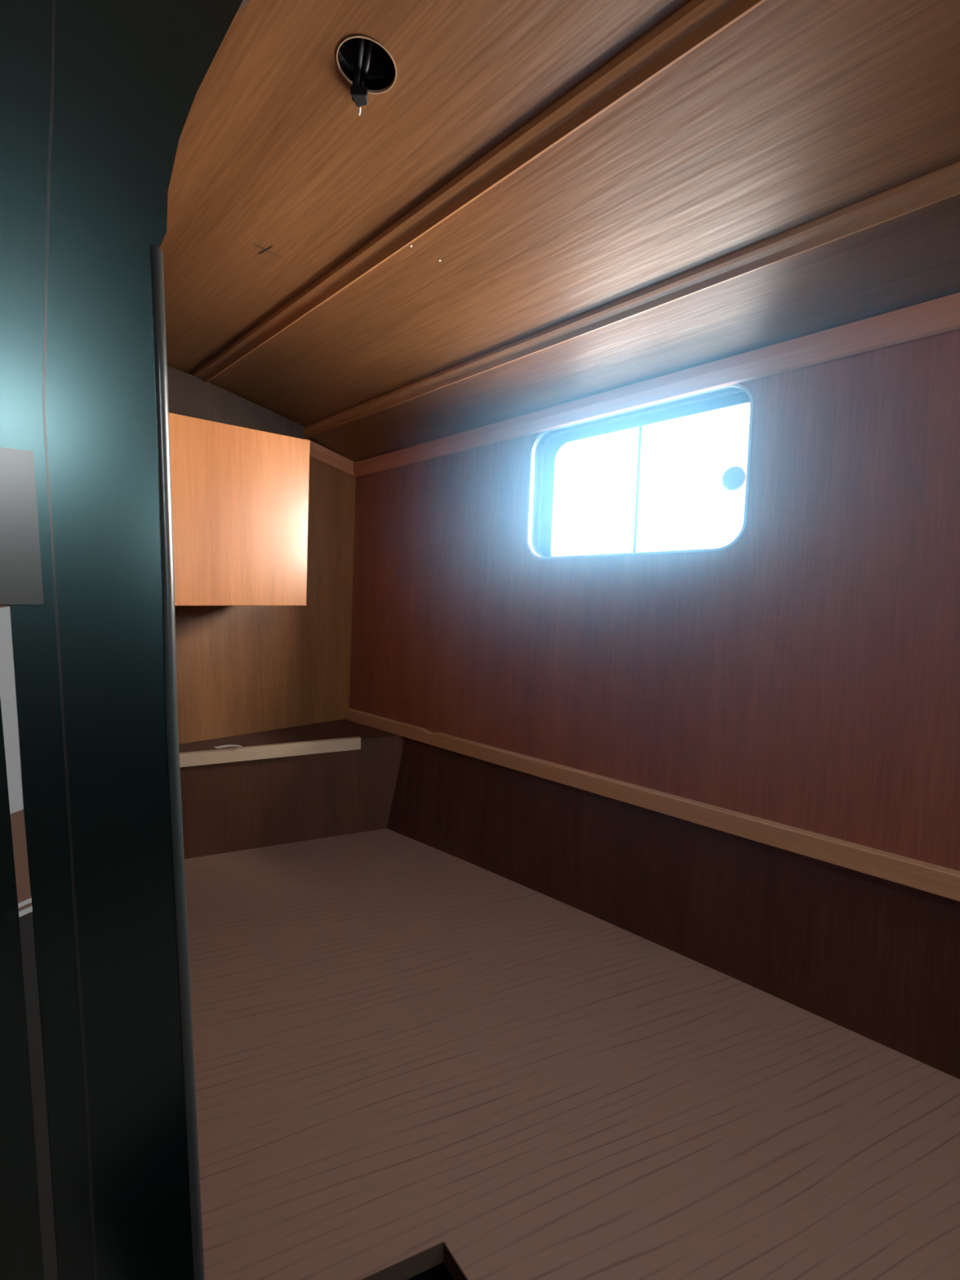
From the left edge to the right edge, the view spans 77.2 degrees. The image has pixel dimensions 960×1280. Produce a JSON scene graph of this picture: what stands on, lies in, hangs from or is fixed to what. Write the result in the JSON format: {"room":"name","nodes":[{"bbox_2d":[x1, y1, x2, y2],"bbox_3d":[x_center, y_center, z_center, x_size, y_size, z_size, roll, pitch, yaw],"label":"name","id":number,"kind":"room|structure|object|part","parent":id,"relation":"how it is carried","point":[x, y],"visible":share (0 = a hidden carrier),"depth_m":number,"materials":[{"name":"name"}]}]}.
{"room":"ship interior","nodes":[
{"label":"ship interior","id":0,"kind":"room"},
{"bbox_2d":[174,456,355,743],"bbox_3d":[-1.096,0.128,1.153,2.050,1.690,0.030,-3,6,-44],"label":"wall","id":1,"kind":"structure","parent":0,"point":[241,669],"depth_m":1.66,"materials":[{"name":"brown wood"}]},
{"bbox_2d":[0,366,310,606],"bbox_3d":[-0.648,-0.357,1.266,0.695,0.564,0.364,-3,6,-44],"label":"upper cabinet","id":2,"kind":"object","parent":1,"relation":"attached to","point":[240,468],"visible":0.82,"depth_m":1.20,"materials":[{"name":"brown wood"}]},
{"bbox_2d":[306,438,355,477],"bbox_3d":[-0.432,-0.517,1.700,0.190,0.087,0.025,-3,6,-44],"label":"trim","id":3,"kind":"structure","parent":1,"relation":"attached to","point":[317,451],"depth_m":1.70,"materials":[{"name":"brown wood"}]},
{"bbox_2d":[160,0,959,462],"bbox_3d":[-0.189,-0.497,0.168,2.060,0.237,2.625,-3,6,-44],"label":"ceiling","id":4,"kind":"structure","parent":0,"point":[795,113],"depth_m":0.71,"materials":[{"name":"brown wood"}]},
{"bbox_2d":[350,37,372,115],"bbox_3d":[-0.121,-0.585,0.610,0.020,0.066,0.047,-2,5,-36],"label":"connector","id":5,"kind":"object","parent":4,"relation":"hanging from","point":[359,93],"visible":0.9,"depth_m":0.61,"materials":[{"name":"black plastic"}]},
{"bbox_2d":[191,0,766,382],"bbox_3d":[0.182,-0.528,0.521,0.034,0.019,2.565,-3,6,-44],"label":"trim","id":6,"kind":"structure","parent":4,"relation":"attached to","point":[698,21],"depth_m":0.65,"materials":[{"name":"brown wood"}]},
{"bbox_2d":[303,161,959,439],"bbox_3d":[0.385,-0.478,0.720,0.034,0.022,2.565,-3,6,-44],"label":"trim","id":7,"kind":"structure","parent":4,"relation":"attached to","point":[943,184],"depth_m":0.80,"materials":[{"name":"brown wood"}]},
{"bbox_2d":[349,328,959,1079],"bbox_3d":[0.484,0.052,0.862,0.140,1.060,2.630,-3,6,-44],"label":"wall","id":8,"kind":"structure","parent":0,"point":[803,672],"depth_m":0.97,"materials":[{"name":"brown wood"}]},
{"bbox_2d":[525,383,753,559],"bbox_3d":[0.284,-0.292,1.135,0.066,0.362,0.560,-3,6,-44],"label":"window","id":9,"kind":"structure","parent":8,"relation":"in","point":[548,448],"depth_m":1.16,"materials":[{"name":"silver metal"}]},
{"bbox_3d":[0.421,-0.266,0.994,0.022,0.041,0.041,-3,6,-44],"label":"latch knob","id":10,"kind":"part","parent":9,"relation":"part of","materials":[{"name":"grey plastic"}]},
{"bbox_2d":[345,708,959,902],"bbox_3d":[0.281,0.282,1.094,0.017,0.033,1.965,-3,6,-44],"label":"wall rail","id":11,"kind":"object","parent":8,"relation":"attached to","point":[944,882],"visible":1,"depth_m":0.98,"materials":[{"name":"brown wood"}]},
{"bbox_2d":[353,292,959,478],"bbox_3d":[0.512,-0.418,0.846,0.025,0.038,2.565,-3,6,-44],"label":"trim","id":12,"kind":"structure","parent":8,"relation":"attached to","point":[940,315],"depth_m":0.97,"materials":[{"name":"brown wood"}]},
{"bbox_3d":[0.475,0.438,0.887,0.128,0.288,2.630,-3,6,-44],"label":"panel","id":13,"kind":"part","parent":8,"relation":"part of","materials":[{"name":"brown wood"}]},
{"bbox_3d":[-0.207,1.065,0.283,2.060,0.030,2.625,-3,6,-44],"label":"floor","id":14,"kind":"structure","parent":0,"visible":0},
{"bbox_2d":[184,828,959,1279],"bbox_3d":[-0.428,0.800,0.499,1.998,0.440,1.916,-3,6,-44],"label":"platform","id":15,"kind":"object","parent":14,"relation":"on","point":[414,1060],"visible":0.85,"depth_m":0.74,"materials":[{"name":"laminate"}]},
{"bbox_2d":[0,0,250,1279],"bbox_3d":[-0.618,0.012,0.114,1.262,1.185,0.022,-3,6,-44],"label":"door frame","id":16,"kind":"structure","parent":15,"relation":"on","point":[100,1175],"depth_m":0.43,"materials":[{"name":"black metal"}]},
{"bbox_3d":[-0.327,-0.073,0.373,0.088,0.101,0.002,-3,6,-44],"label":"grey plate","id":17,"kind":"part","parent":16,"relation":"part of","materials":[{"name":"grey metal"}]},
{"bbox_3d":[-0.243,0.146,0.484,0.022,0.872,0.022,-3,6,-44],"label":"edge trim","id":18,"kind":"part","parent":16,"relation":"part of","materials":[{"name":"grey"}]},
{"bbox_2d":[178,719,404,858],"bbox_3d":[-0.577,0.385,1.450,0.881,0.247,0.320,-3,6,-44],"label":"shelf","id":19,"kind":"object","parent":15,"relation":"on","point":[245,805],"visible":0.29,"depth_m":1.50,"materials":[{"name":"brown wood"}]},
{"bbox_2d":[214,744,242,748],"bbox_3d":[-0.587,0.248,1.402,0.062,0.005,0.011,-1,5,-23],"label":"paper scrap","id":20,"kind":"object","parent":19,"relation":"on","point":[228,745],"visible":1,"depth_m":1.40,"materials":[{"name":"white paper"}]},
{"bbox_2d":[179,736,360,767],"bbox_3d":[-0.651,0.274,1.391,0.752,0.035,0.017,-1,5,-24],"label":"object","id":21,"kind":"object","parent":19,"relation":"attached to","point":[193,758],"visible":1,"depth_m":1.45,"materials":[{"name":"beige wood"}]},
{"bbox_3d":[-0.573,0.268,1.435,0.877,0.012,0.308,-3,6,-44],"label":"shelf","id":22,"kind":"part","parent":19,"relation":"part of","materials":[{"name":"brown wood"}]}
]}

